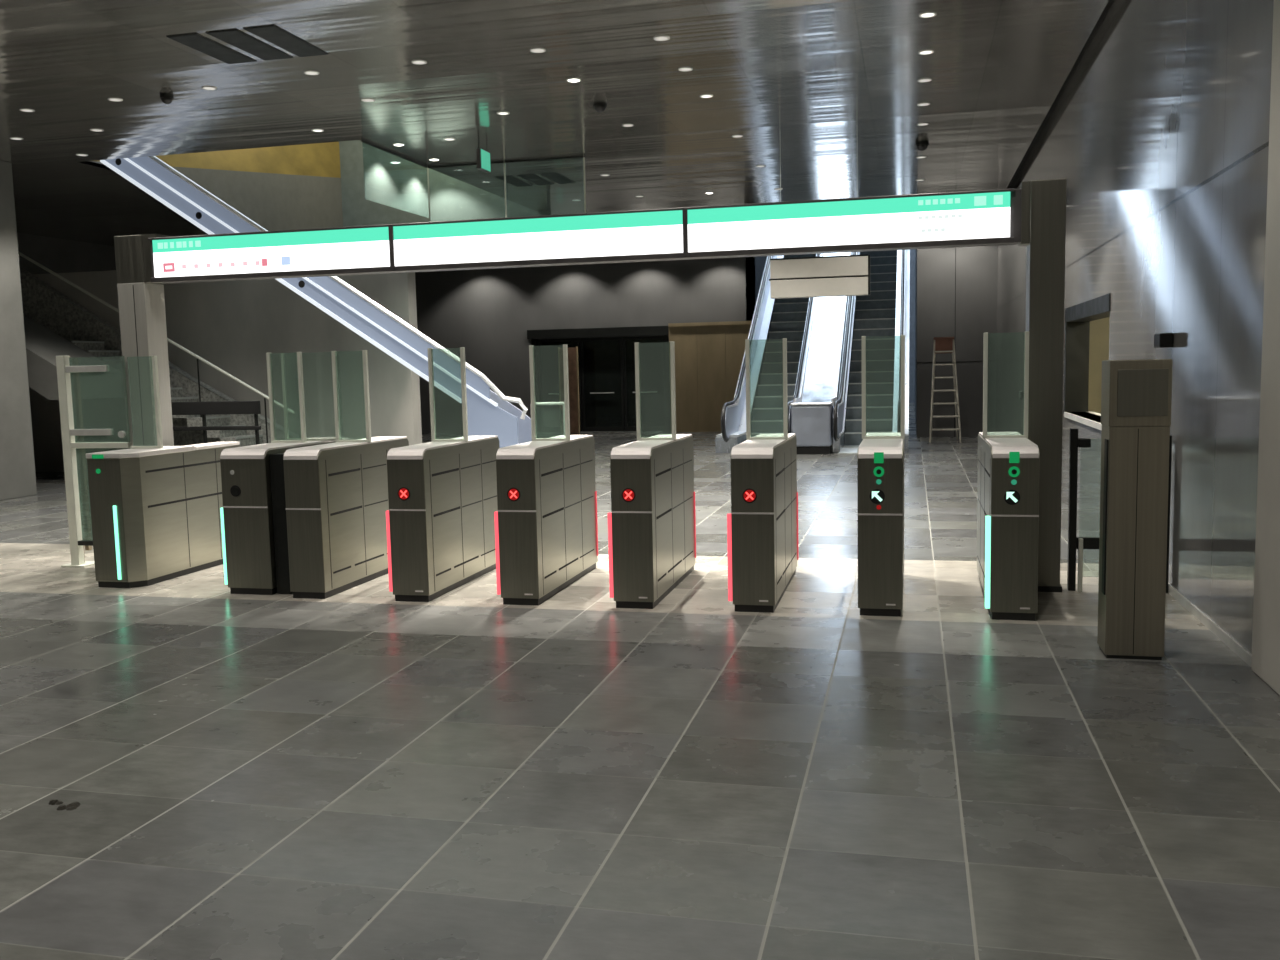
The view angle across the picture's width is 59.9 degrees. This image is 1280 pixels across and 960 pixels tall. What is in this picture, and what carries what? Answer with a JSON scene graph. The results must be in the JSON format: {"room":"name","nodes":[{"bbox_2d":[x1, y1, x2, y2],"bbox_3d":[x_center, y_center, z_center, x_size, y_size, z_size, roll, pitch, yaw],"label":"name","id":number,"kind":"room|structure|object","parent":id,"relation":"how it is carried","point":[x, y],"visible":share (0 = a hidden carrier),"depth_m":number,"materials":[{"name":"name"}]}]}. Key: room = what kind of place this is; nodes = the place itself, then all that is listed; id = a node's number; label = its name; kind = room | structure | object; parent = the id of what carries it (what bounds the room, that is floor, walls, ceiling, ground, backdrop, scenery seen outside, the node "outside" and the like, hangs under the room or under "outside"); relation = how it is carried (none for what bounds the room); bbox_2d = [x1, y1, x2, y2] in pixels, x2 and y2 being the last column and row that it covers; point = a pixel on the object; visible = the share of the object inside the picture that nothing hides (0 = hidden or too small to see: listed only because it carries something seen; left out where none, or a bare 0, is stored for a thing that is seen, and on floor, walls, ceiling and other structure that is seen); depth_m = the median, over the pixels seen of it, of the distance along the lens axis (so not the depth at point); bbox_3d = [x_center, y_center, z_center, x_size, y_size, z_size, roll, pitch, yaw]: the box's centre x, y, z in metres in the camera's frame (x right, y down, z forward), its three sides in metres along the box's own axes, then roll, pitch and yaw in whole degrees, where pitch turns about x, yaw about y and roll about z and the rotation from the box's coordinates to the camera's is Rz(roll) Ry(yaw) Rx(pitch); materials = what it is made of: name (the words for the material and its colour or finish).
{"room":"transit interior","nodes":[
{"label":"transit interior","id":0,"kind":"room"},
{"bbox_2d":[0,161,36,499],"bbox_3d":[-11.364,-1.078,6.034,0.250,4.720,20.500,0,6,14],"label":"wall","id":1,"kind":"structure","parent":0,"point":[17,463],"depth_m":15.68,"materials":[{"name":"concrete"}]},
{"bbox_2d":[17,233,115,273],"bbox_3d":[-12.709,-2.927,24.177,0.200,4.820,14.700,0,6,14],"label":"wall","id":2,"kind":"structure","parent":0,"point":[58,255],"depth_m":24.21,"materials":[{"name":"concrete"}]},
{"bbox_2d":[23,314,123,399],"bbox_3d":[-11.255,-2.973,18.175,5.280,3.350,1.200,0,6,14],"label":"soffit","id":3,"kind":"structure","parent":0,"point":[43,345],"depth_m":17.69,"materials":[{"name":"concrete"}]},
{"bbox_2d":[29,270,421,471],"bbox_3d":[-8.536,-1.925,19.638,9.870,3.550,0.300,0,6,14],"label":"wall","id":4,"kind":"structure","parent":0,"point":[233,325],"depth_m":18.90,"materials":[{"name":"paint"}]},
{"bbox_2d":[79,140,550,230],"bbox_3d":[-4.932,-6.689,18.482,4.600,4.900,7.650,0,6,14],"label":"wall","id":5,"kind":"structure","parent":0,"point":[355,182],"depth_m":21.86,"materials":[{"name":"grey paint"}]},
{"bbox_2d":[0,0,1108,246],"bbox_3d":[-5.525,-4.220,11.773,19.650,0.120,35.000,0,6,14],"label":"ceiling","id":6,"kind":"structure","parent":0,"point":[829,92],"depth_m":12.34,"materials":[{"name":"metal"}]},
{"bbox_2d":[10,137,23,139],"bbox_3d":[-7.923,-4.338,14.108,0.156,0.006,0.156,0,6,14],"label":"recessed light","id":7,"kind":"object","parent":6,"relation":"in","point":[12,138],"visible":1,"depth_m":14.09,"materials":[{"name":"grey"}]},
{"bbox_2d":[19,109,34,111],"bbox_3d":[-6.983,-4.212,12.649,0.156,0.006,0.156,0,6,14],"label":"recessed light","id":8,"kind":"object","parent":6,"relation":"in","point":[23,110],"visible":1,"depth_m":12.65,"materials":[{"name":"grey plastic"}]},
{"bbox_2d":[90,129,103,131],"bbox_3d":[-6.718,-4.327,13.731,0.156,0.006,0.156,0,6,14],"label":"recessed light","id":9,"kind":"object","parent":6,"relation":"in","point":[95,130],"visible":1,"depth_m":13.74,"materials":[{"name":"grey"}]},
{"bbox_2d":[108,98,122,101],"bbox_3d":[-5.793,-4.199,12.255,0.156,0.006,0.156,0,6,14],"label":"recessed light","id":10,"kind":"object","parent":6,"relation":"in","point":[109,99],"visible":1,"depth_m":12.24,"materials":[{"name":"grey plastic"}]},
{"bbox_2d":[160,93,173,103],"bbox_3d":[-5.160,-4.151,12.105,0.140,0.100,0.140,0,6,14],"label":"dome camera","id":11,"kind":"object","parent":6,"relation":"attached to","point":[167,98],"visible":1,"depth_m":12.06,"materials":[{"name":"plastic"}]},
{"bbox_2d":[201,86,216,89],"bbox_3d":[-4.602,-4.186,11.861,0.156,0.006,0.156,0,6,14],"label":"recessed light","id":12,"kind":"object","parent":6,"relation":"in","point":[203,87],"visible":1,"depth_m":11.85,"materials":[{"name":"grey"}]},
{"bbox_2d":[166,33,255,63],"bbox_3d":[-4.019,-4.056,10.459,0.310,0.009,0.950,0,6,14],"label":"ceiling vent","id":13,"kind":"object","parent":6,"relation":"in","point":[196,41],"visible":1,"depth_m":10.41,"materials":[{"name":"metal"}]},
{"bbox_2d":[205,29,292,60],"bbox_3d":[-3.631,-4.055,10.364,0.310,0.009,0.950,0,6,14],"label":"ceiling vent","id":14,"kind":"object","parent":6,"relation":"in","point":[234,37],"visible":1,"depth_m":10.31,"materials":[{"name":"metal"}]},
{"bbox_2d":[243,25,327,56],"bbox_3d":[-3.262,-4.055,10.274,0.310,0.009,0.950,0,6,14],"label":"ceiling vent","id":15,"kind":"object","parent":6,"relation":"in","point":[273,34],"visible":1,"depth_m":10.22,"materials":[{"name":"metal"}]},
{"bbox_2d":[304,71,319,74],"bbox_3d":[-3.358,-4.163,11.352,0.156,0.006,0.156,0,6,14],"label":"recessed light","id":16,"kind":"object","parent":6,"relation":"in","point":[305,72],"visible":1,"depth_m":11.34,"materials":[{"name":"grey"}]},
{"bbox_2d":[311,129,323,131],"bbox_3d":[-4.072,-4.416,14.025,0.156,0.006,0.156,0,6,14],"label":"recessed light","id":17,"kind":"object","parent":6,"relation":"in","point":[313,130],"visible":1,"depth_m":14.02,"materials":[{"name":"grey"}]},
{"bbox_2d":[361,98,374,101],"bbox_3d":[-3.069,-4.288,12.531,0.156,0.006,0.156,0,6,14],"label":"recessed light","id":18,"kind":"object","parent":6,"relation":"in","point":[363,99],"visible":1,"depth_m":12.53,"materials":[{"name":"grey"}]},
{"bbox_2d":[361,139,426,167],"bbox_3d":[-3.418,-4.210,15.647,0.024,0.770,2.020,0,6,14],"label":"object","id":19,"kind":"object","parent":6,"relation":"hanging from","point":[362,140],"visible":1,"depth_m":15.50,"materials":[{"name":"grey metal"}]},
{"bbox_2d":[411,60,426,64],"bbox_3d":[-2.197,-4.158,11.047,0.156,0.006,0.156,0,6,14],"label":"recessed light","id":20,"kind":"object","parent":6,"relation":"in","point":[418,62],"visible":1,"depth_m":11.05,"materials":[{"name":"grey"}]},
{"bbox_2d":[476,136,490,172],"bbox_3d":[-2.080,-4.325,14.748,0.066,0.420,0.340,0,6,14],"label":"exit sign","id":21,"kind":"object","parent":6,"relation":"hanging from","point":[483,157],"visible":1,"depth_m":14.66,"materials":[{"name":"teal plastic"}]},
{"bbox_2d":[497,112,509,114],"bbox_3d":[-1.641,-4.399,13.318,0.156,0.006,0.156,0,6,14],"label":"recessed light","id":22,"kind":"object","parent":6,"relation":"in","point":[498,113],"visible":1,"depth_m":13.32,"materials":[{"name":"grey plastic"}]},
{"bbox_2d":[428,155,585,217],"bbox_3d":[-1.975,-4.217,16.390,2.450,0.970,0.024,0,6,14],"label":"frame","id":23,"kind":"object","parent":6,"relation":"hanging from","point":[578,156],"visible":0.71,"depth_m":16.30,"materials":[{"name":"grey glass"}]},
{"bbox_2d":[495,175,532,186],"bbox_3d":[-2.045,-4.871,18.097,0.290,0.009,1.020,0,6,14],"label":"ceiling vent","id":24,"kind":"object","parent":6,"relation":"in","point":[513,180],"visible":1,"depth_m":18.08,"materials":[{"name":"metal"}]},
{"bbox_2d":[517,174,553,184],"bbox_3d":[-1.685,-4.870,18.009,0.290,0.009,1.020,0,6,14],"label":"ceiling vent","id":25,"kind":"object","parent":6,"relation":"in","point":[533,178],"visible":1,"depth_m":17.95,"materials":[{"name":"metal"}]},
{"bbox_2d":[530,48,545,52],"bbox_3d":[-0.988,-4.153,10.731,0.156,0.006,0.156,0,6,14],"label":"recessed light","id":26,"kind":"object","parent":6,"relation":"in","point":[535,50],"visible":1,"depth_m":10.73,"materials":[{"name":"grey"}]},
{"bbox_2d":[539,172,575,183],"bbox_3d":[-1.326,-4.869,17.921,0.290,0.009,1.020,0,6,14],"label":"ceiling vent","id":27,"kind":"object","parent":6,"relation":"in","point":[556,177],"visible":1,"depth_m":17.89,"materials":[{"name":"metal"}]},
{"bbox_2d":[566,78,580,81],"bbox_3d":[-0.708,-4.274,11.871,0.156,0.006,0.156,0,6,14],"label":"recessed light","id":28,"kind":"object","parent":6,"relation":"in","point":[570,79],"visible":1,"depth_m":11.87,"materials":[{"name":"grey glass"}]},
{"bbox_2d":[593,101,606,112],"bbox_3d":[-0.466,-4.329,12.903,0.161,0.115,0.161,0,6,14],"label":"dome camera","id":29,"kind":"object","parent":6,"relation":"attached to","point":[599,106],"visible":1,"depth_m":12.85,"materials":[{"name":"plastic"}]},
{"bbox_2d":[622,124,633,126],"bbox_3d":[-0.154,-4.515,14.132,0.156,0.006,0.156,0,6,14],"label":"recessed light","id":30,"kind":"object","parent":6,"relation":"in","point":[623,125],"visible":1,"depth_m":14.13,"materials":[{"name":"grey plastic"}]},
{"bbox_2d":[654,36,669,40],"bbox_3d":[0.205,-4.149,10.429,0.156,0.006,0.156,0,6,14],"label":"recessed light","id":31,"kind":"object","parent":6,"relation":"in","point":[657,38],"visible":1,"depth_m":10.43,"materials":[{"name":"grey"}]},
{"bbox_2d":[678,67,692,71],"bbox_3d":[0.475,-4.266,11.530,0.156,0.006,0.156,0,6,14],"label":"recessed light","id":32,"kind":"object","parent":6,"relation":"in","point":[684,69],"visible":1,"depth_m":11.53,"materials":[{"name":"grey glass"}]},
{"bbox_2d":[700,94,712,97],"bbox_3d":[0.761,-4.391,12.699,0.156,0.006,0.156,0,6,14],"label":"recessed light","id":33,"kind":"object","parent":6,"relation":"in","point":[704,95],"visible":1,"depth_m":12.70,"materials":[{"name":"grey"}]},
{"bbox_2d":[769,163,869,298],"bbox_3d":[2.360,-3.525,14.645,1.325,2.190,0.140,0,6,14],"label":"hanging sign","id":34,"kind":"object","parent":6,"relation":"hanging from","point":[845,275],"visible":1,"depth_m":14.66,"materials":[{"name":"metal"}]},
{"bbox_2d":[915,140,928,150],"bbox_3d":[3.965,-4.693,15.608,0.182,0.130,0.182,0,6,14],"label":"dome camera","id":35,"kind":"object","parent":6,"relation":"attached to","point":[921,145],"visible":1,"depth_m":15.55,"materials":[{"name":"plastic"}]},
{"bbox_2d":[917,123,928,125],"bbox_3d":[3.685,-4.634,14.462,0.156,0.006,0.156,0,6,14],"label":"recessed light","id":36,"kind":"object","parent":6,"relation":"in","point":[919,124],"visible":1,"depth_m":14.46,"materials":[{"name":"grey plastic"}]},
{"bbox_2d":[917,103,929,105],"bbox_3d":[3.410,-4.515,13.341,0.156,0.006,0.156,0,6,14],"label":"recessed light","id":37,"kind":"object","parent":6,"relation":"in","point":[920,104],"visible":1,"depth_m":13.34,"materials":[{"name":"grey plastic"}]},
{"bbox_2d":[918,78,931,81],"bbox_3d":[3.131,-4.394,12.201,0.156,0.006,0.156,0,6,14],"label":"recessed light","id":38,"kind":"object","parent":6,"relation":"in","point":[923,79],"visible":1,"depth_m":12.20,"materials":[{"name":"grey"}]},
{"bbox_2d":[918,50,933,54],"bbox_3d":[2.861,-4.277,11.100,0.156,0.006,0.156,0,6,14],"label":"recessed light","id":39,"kind":"object","parent":6,"relation":"in","point":[923,52],"visible":1,"depth_m":11.10,"materials":[{"name":"grey"}]},
{"bbox_2d":[919,12,936,17],"bbox_3d":[2.567,-4.149,9.902,0.156,0.006,0.156,0,6,14],"label":"recessed light","id":40,"kind":"object","parent":6,"relation":"in","point":[925,14],"visible":1,"depth_m":9.89,"materials":[{"name":"grey glass"}]},
{"bbox_2d":[415,257,755,432],"bbox_3d":[-3.964,-3.681,29.717,14.150,4.820,0.300,0,6,14],"label":"wall","id":41,"kind":"structure","parent":0,"point":[489,313],"depth_m":29.11,"materials":[{"name":"concrete"}]},
{"bbox_2d":[527,326,670,431],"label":"door","id":42,"kind":"structure","parent":41,"relation":"in","point":[606,356],"depth_m":31.05,"materials":[{"name":"metal"}]},
{"bbox_2d":[0,403,1279,959],"bbox_3d":[-2.338,-0.288,20.726,21.600,0.200,53.000,0,6,14],"label":"floor","id":43,"kind":"structure","parent":0,"point":[359,772],"depth_m":4.59,"materials":[{"name":"tile"}]},
{"bbox_2d":[48,799,62,804],"bbox_3d":[-2.280,1.256,4.334,0.056,0.014,0.037,0,6,14],"label":"clump","id":44,"kind":"object","parent":43,"relation":"on","point":[51,802],"visible":1,"depth_m":4.33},
{"bbox_2d":[57,801,80,809],"bbox_3d":[-2.205,1.259,4.294,0.076,0.013,0.078,0,6,14],"label":"clump","id":45,"kind":"object","parent":43,"relation":"on","point":[74,805],"visible":1,"depth_m":4.28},
{"bbox_2d":[56,356,131,567],"bbox_3d":[-4.763,-0.165,9.772,0.740,1.860,0.240,0,6,14],"label":"gate","id":46,"kind":"object","parent":43,"relation":"on","point":[74,445],"visible":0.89,"depth_m":9.75,"materials":[{"name":"metal"}]},
{"bbox_2d":[82,363,127,440],"bbox_3d":[-5.421,-0.280,11.163,0.760,1.840,0.060,0,6,14],"label":"glass barrier","id":47,"kind":"object","parent":43,"relation":"on","point":[120,363],"visible":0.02,"depth_m":11.00,"materials":[{"name":"clear glass"}]},
{"bbox_2d":[114,234,173,448],"bbox_3d":[-4.226,-0.671,9.689,0.420,2.860,0.262,0,6,14],"label":"steel pillar","id":48,"kind":"structure","parent":43,"relation":"on","point":[141,302],"depth_m":9.54,"materials":[{"name":"metal"}]},
{"bbox_2d":[18,251,300,446],"bbox_3d":[-9.472,-2.439,19.113,8.300,4.720,0.953,0,6,14],"label":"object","id":49,"kind":"structure","parent":43,"relation":"on","point":[43,303],"depth_m":19.13,"materials":[{"name":"stone"}]},
{"bbox_2d":[86,356,239,587],"bbox_3d":[-3.982,-0.128,9.385,0.410,1.830,1.464,0,6,14],"label":"gate","id":50,"kind":"object","parent":43,"relation":"on","point":[156,516],"visible":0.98,"depth_m":8.95,"materials":[{"name":"metal"}]},
{"bbox_2d":[92,455,103,458],"bbox_3d":[-4.245,-0.183,8.690,0.100,0.030,0.008,0,6,14],"label":"light","id":51,"kind":"object","parent":50,"relation":"attached to","point":[93,456],"depth_m":8.68,"materials":[{"name":"green plastic"}]},
{"bbox_2d":[171,401,260,444],"bbox_3d":[-6.687,-0.564,17.048,2.000,1.280,0.090,0,6,14],"label":"bench","id":52,"kind":"object","parent":43,"relation":"on","point":[208,407],"visible":0.56,"depth_m":16.89,"materials":[{"name":"black plastic"}]},
{"bbox_2d":[220,352,348,594],"bbox_3d":[-2.773,-0.108,8.921,0.530,1.830,1.314,0,6,14],"label":"gate","id":53,"kind":"object","parent":43,"relation":"on","point":[253,510],"visible":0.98,"depth_m":8.35,"materials":[{"name":"metal"}]},
{"bbox_2d":[280,352,343,440],"bbox_3d":[-2.678,-0.680,9.072,0.520,0.720,0.028,0,6,14],"label":"glass barrier","id":54,"kind":"object","parent":53,"relation":"on","point":[283,371],"visible":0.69,"depth_m":9.12,"materials":[{"name":"glass"}]},
{"bbox_2d":[100,156,536,447],"bbox_3d":[-5.137,-3.046,15.824,8.319,6.396,0.830,0,6,14],"label":"escalator","id":55,"kind":"object","parent":43,"relation":"on","point":[489,413],"visible":0.61,"depth_m":15.21,"materials":[{"name":"blue"}]},
{"bbox_2d":[283,350,408,598],"bbox_3d":[-2.294,-0.110,8.826,0.297,1.830,1.510,0,6,14],"label":"gate","id":56,"kind":"object","parent":43,"relation":"on","point":[336,494],"visible":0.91,"depth_m":8.38,"materials":[{"name":"metal"}]},
{"bbox_2d":[386,347,499,601],"bbox_3d":[-1.503,-0.108,8.631,0.325,1.830,1.513,0,6,14],"label":"gate","id":57,"kind":"object","parent":43,"relation":"on","point":[442,493],"visible":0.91,"depth_m":8.20,"materials":[{"name":"metal"}]},
{"bbox_2d":[494,344,597,604],"bbox_3d":[-0.697,-0.106,8.433,0.325,1.830,1.513,0,6,14],"label":"gate","id":58,"kind":"object","parent":43,"relation":"on","point":[546,520],"visible":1,"depth_m":7.96,"materials":[{"name":"metal"}]},
{"bbox_2d":[530,402,564,435],"bbox_3d":[-1.204,-0.424,14.741,0.490,1.220,0.040,0,6,14],"label":"guard rail","id":59,"kind":"object","parent":43,"relation":"on","point":[537,403],"visible":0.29,"depth_m":14.64,"materials":[{"name":"silver metal"}]},
{"bbox_2d":[558,347,579,433],"bbox_3d":[-1.825,-2.309,28.588,0.510,2.220,0.090,0,6,14],"label":"board","id":60,"kind":"object","parent":43,"relation":"on","point":[573,371],"visible":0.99,"depth_m":28.55,"materials":[{"name":"brown wood"}]},
{"bbox_2d":[608,341,695,608],"bbox_3d":[0.104,-0.104,8.237,0.325,1.830,1.513,0,6,14],"label":"gate","id":61,"kind":"object","parent":43,"relation":"on","point":[652,516],"visible":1,"depth_m":7.63,"materials":[{"name":"metal"}]},
{"bbox_2d":[668,321,751,431],"bbox_3d":[1.806,-2.575,27.836,2.160,2.740,0.130,0,6,14],"label":"wall panel","id":62,"kind":"object","parent":43,"relation":"on","point":[702,392],"visible":0.72,"depth_m":27.84,"materials":[{"name":"brown wood"}]},
{"bbox_2d":[727,338,798,612],"bbox_3d":[0.906,-0.102,8.041,0.325,1.830,1.513,0,6,14],"label":"gate","id":63,"kind":"object","parent":43,"relation":"on","point":[763,543],"visible":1,"depth_m":7.39,"materials":[{"name":"metal"}]},
{"bbox_2d":[715,254,820,452],"bbox_3d":[3.593,-5.094,26.795,1.459,8.300,13.923,0,6,14],"label":"escalator","id":64,"kind":"object","parent":43,"relation":"on","point":[774,320],"visible":0.41,"depth_m":24.04,"materials":[{"name":"metal"}]},
{"bbox_2d":[790,252,852,453],"bbox_3d":[4.670,-5.205,26.556,0.730,8.300,13.853,0,6,14],"label":"divider","id":65,"kind":"object","parent":43,"relation":"on","point":[812,411],"visible":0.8,"depth_m":22.45,"materials":[{"name":"grey metal"}]},
{"bbox_2d":[833,250,909,454],"bbox_3d":[5.686,-5.089,26.283,1.359,8.300,13.923,0,6,14],"label":"escalator","id":66,"kind":"object","parent":43,"relation":"on","point":[883,314],"visible":0.59,"depth_m":23.83,"materials":[{"name":"metal"}]},
{"bbox_2d":[857,335,904,616],"bbox_3d":[1.717,-0.100,7.842,0.297,1.830,1.514,0,6,14],"label":"gate","id":67,"kind":"object","parent":43,"relation":"on","point":[880,456],"visible":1,"depth_m":7.17,"materials":[{"name":"metal"}]},
{"bbox_2d":[874,452,883,462],"bbox_3d":[1.528,-0.142,7.103,0.060,0.070,0.004,0,6,14],"label":"light","id":68,"kind":"object","parent":67,"relation":"attached to","point":[878,456],"depth_m":7.10,"materials":[{"name":"green plastic"}]},
{"bbox_2d":[929,337,961,442],"bbox_3d":[6.273,-1.862,22.830,0.644,2.134,0.864,0,6,14],"label":"step ladder","id":69,"kind":"object","parent":43,"relation":"on","point":[940,344],"visible":1,"depth_m":22.57,"materials":[{"name":"metal"}]},
{"bbox_2d":[934,337,953,339],"bbox_3d":[6.189,-2.885,22.604,0.400,0.050,0.180,0,6,14],"label":"tray","id":70,"kind":"object","parent":69,"relation":"on","point":[935,338],"depth_m":22.53,"materials":[{"name":"brown wood"}]},
{"bbox_2d":[977,331,1039,620],"bbox_3d":[2.508,-0.098,7.648,0.325,1.830,1.514,0,6,14],"label":"gate","id":71,"kind":"object","parent":43,"relation":"on","point":[1008,462],"visible":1,"depth_m":6.99,"materials":[{"name":"metal"}]},
{"bbox_2d":[1009,452,1019,462],"bbox_3d":[2.329,-0.140,6.907,0.060,0.070,0.004,0,6,14],"label":"light","id":72,"kind":"object","parent":71,"relation":"attached to","point":[1014,457],"depth_m":6.91,"materials":[{"name":"green plastic"}]},
{"bbox_2d":[1019,179,1066,591],"bbox_3d":[2.834,-0.644,7.855,0.297,2.860,0.292,0,6,14],"label":"steel pillar","id":73,"kind":"structure","parent":43,"relation":"on","point":[1043,202],"depth_m":7.70,"materials":[{"name":"metal"}]},
{"bbox_2d":[148,188,1021,283],"bbox_3d":[-0.699,-1.853,8.608,7.020,0.370,0.218,0,6,14],"label":"overhead sign","id":74,"kind":"object","parent":73,"relation":"attached to","point":[979,217],"visible":0.98,"depth_m":8.40,"materials":[{"name":"grey plastic"}]},
{"bbox_2d":[1067,428,1171,592],"bbox_3d":[3.349,0.213,7.762,0.655,1.150,0.120,0,6,14],"label":"gate","id":75,"kind":"object","parent":43,"relation":"on","point":[1080,543],"visible":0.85,"depth_m":7.80,"materials":[{"name":"metal"}]},
{"bbox_2d":[1097,359,1172,659],"bbox_3d":[2.703,0.158,6.088,0.312,1.625,0.276,0,6,14],"label":"steel totem","id":76,"kind":"object","parent":43,"relation":"on","point":[1136,395],"visible":1,"depth_m":5.97,"materials":[{"name":"metal"}]},
{"bbox_2d":[745,249,916,427],"bbox_3d":[6.202,-7.864,33.147,4.350,12.000,23.800,0,6,14],"label":"wall","id":77,"kind":"structure","parent":0,"point":[760,261],"depth_m":44.00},
{"bbox_2d":[916,246,996,436],"bbox_3d":[6.932,-3.346,23.975,1.850,4.820,0.305,0,6,14],"label":"wall","id":78,"kind":"structure","parent":0,"point":[957,286],"depth_m":23.88,"materials":[{"name":"metal"}]},
{"bbox_2d":[1088,317,1109,412],"bbox_3d":[6.014,-1.163,12.842,1.630,2.750,8.100,0,6,14],"label":"wall","id":79,"kind":"structure","parent":0,"point":[1099,329],"depth_m":15.81,"materials":[{"name":"beige paint"}]},
{"bbox_2d":[996,0,1279,694],"bbox_3d":[3.906,-1.686,8.179,0.250,4.820,32.000,0,6,14],"label":"wall","id":80,"kind":"structure","parent":0,"point":[1158,135],"depth_m":7.13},
{"bbox_2d":[1006,0,1113,188],"bbox_3d":[3.720,-4.114,7.967,0.120,0.060,32.000,0,6,14],"label":"trim","id":81,"kind":"structure","parent":80,"relation":"attached to","point":[1107,7],"depth_m":12.67,"materials":[{"name":"black metal"}]},
{"bbox_2d":[1064,412,1101,429],"bbox_3d":[4.780,-0.620,11.572,0.320,0.060,2.850,0,6,14],"label":"window sill","id":82,"kind":"structure","parent":80,"relation":"attached to","point":[1089,422],"depth_m":11.65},
{"bbox_2d":[1063,293,1110,411],"bbox_3d":[4.745,-1.250,11.539,0.255,1.200,3.000,0,6,14],"label":"window","id":83,"kind":"structure","parent":80,"relation":"in","point":[1078,317],"depth_m":12.86,"materials":[{"name":"metal"}]},
{"bbox_2d":[1154,333,1173,347],"bbox_3d":[3.654,-0.974,7.747,0.090,0.100,0.200,0,6,14],"label":"camera","id":84,"kind":"object","parent":80,"relation":"attached to","point":[1161,340],"visible":1,"depth_m":7.66,"materials":[{"name":"black plastic"}]},
{"bbox_2d":[1168,583,1251,666],"bbox_3d":[3.489,0.843,6.920,0.014,0.060,2.350,0,6,14],"label":"baseboard","id":85,"kind":"structure","parent":80,"relation":"attached to","point":[1205,620],"depth_m":6.60,"materials":[{"name":"grey metal"}]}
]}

